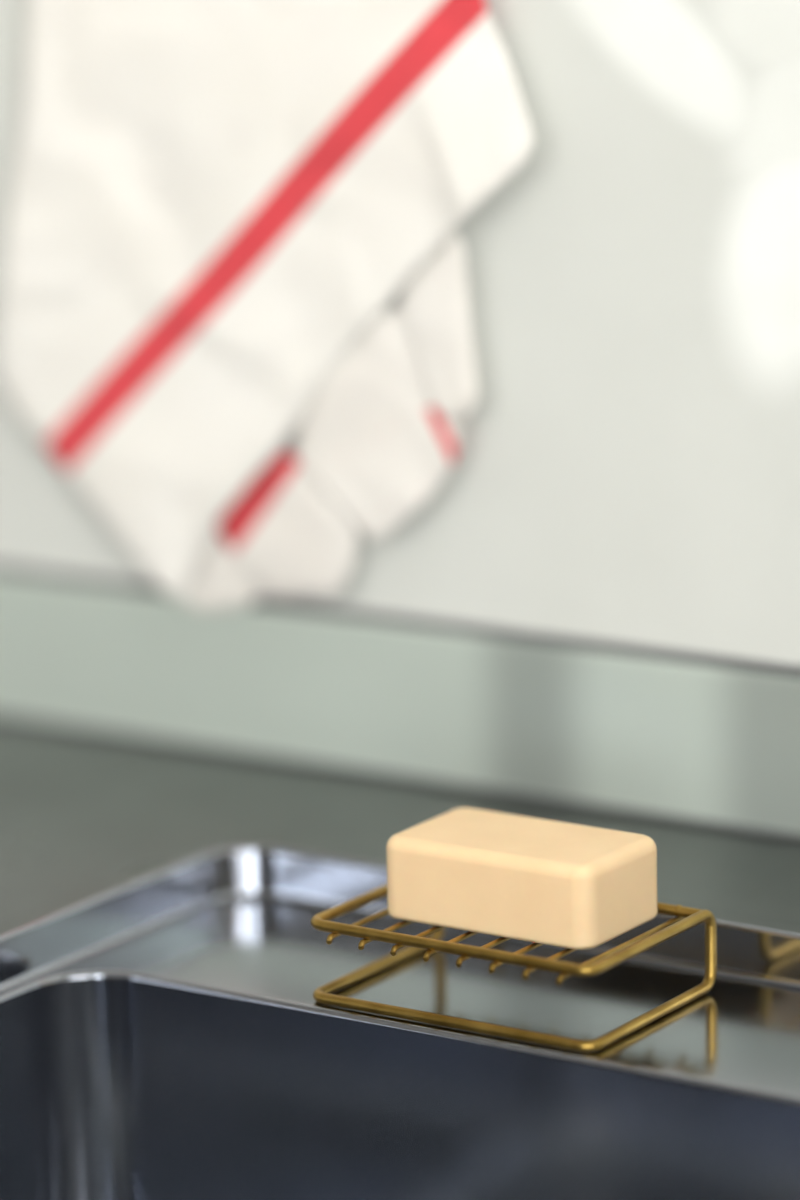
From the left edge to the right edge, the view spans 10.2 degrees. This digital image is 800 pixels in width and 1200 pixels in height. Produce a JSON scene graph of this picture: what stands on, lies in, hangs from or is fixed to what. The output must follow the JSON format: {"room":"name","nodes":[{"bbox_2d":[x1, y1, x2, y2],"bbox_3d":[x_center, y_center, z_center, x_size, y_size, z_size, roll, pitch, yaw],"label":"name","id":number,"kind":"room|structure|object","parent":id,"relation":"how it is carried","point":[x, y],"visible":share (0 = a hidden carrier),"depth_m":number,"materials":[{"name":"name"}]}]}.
{"room":"kitchen","nodes":[
{"label":"kitchen","id":0,"kind":"room"},
{"bbox_2d":[0,0,799,665],"bbox_3d":[0.361,-0.284,1.623,4.800,2.600,0.100,7,15,33],"label":"wall","id":1,"kind":"structure","parent":0,"point":[625,469],"depth_m":1.79,"materials":[{"name":"paint"}]},
{"bbox_2d":[0,0,534,610],"bbox_3d":[-0.061,-0.153,1.869,0.279,0.331,0.008,7,15,34],"label":"tea towel","id":2,"kind":"object","parent":1,"relation":"hanging from","point":[217,208],"visible":1,"depth_m":1.88,"materials":[{"name":"fabric"}]},
{"bbox_2d":[0,564,799,839],"bbox_3d":[0.255,0.073,1.714,3.005,0.069,0.009,7,15,33],"label":"backsplash","id":3,"kind":"structure","parent":1,"relation":"attached to","point":[666,734],"depth_m":1.88,"materials":[{"name":"silver metal"}]},
{"bbox_3d":[-0.646,1.394,0.414,4.800,0.100,3.825,7,15,33],"label":"floor","id":4,"kind":"structure","parent":0,"visible":0},
{"bbox_3d":[0.082,0.630,1.556,2.980,0.860,0.656,7,15,33],"label":"base cabinet","id":5,"kind":"object","parent":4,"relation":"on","visible":0},
{"bbox_2d":[0,719,799,923],"bbox_3d":[0.078,0.189,1.466,3.000,0.040,0.638,7,15,33],"label":"countertop","id":6,"kind":"structure","parent":5,"relation":"on","point":[80,810],"depth_m":1.83,"materials":[{"name":"grey stone"}]},
{"bbox_2d":[0,840,799,1199],"bbox_3d":[0.086,0.280,1.450,0.694,0.212,0.489,7,15,33],"label":"sink","id":7,"kind":"object","parent":6,"relation":"in","point":[164,1034],"visible":1,"depth_m":1.67,"materials":[{"name":"silver metal"}]},
{"bbox_2d":[311,884,716,1051],"bbox_3d":[0.040,0.130,1.654,0.124,0.033,0.092,7,15,33],"label":"soap dish","id":8,"kind":"object","parent":7,"relation":"on","point":[687,918],"visible":0.63,"depth_m":1.63,"materials":[{"name":"gold metal"}]},
{"bbox_2d":[386,808,656,949],"bbox_3d":[0.045,0.101,1.654,0.090,0.031,0.054,7,15,33],"label":"soap bar","id":9,"kind":"object","parent":8,"relation":"on","point":[530,879],"visible":1,"depth_m":1.63,"materials":[{"name":"wax"}]}
]}

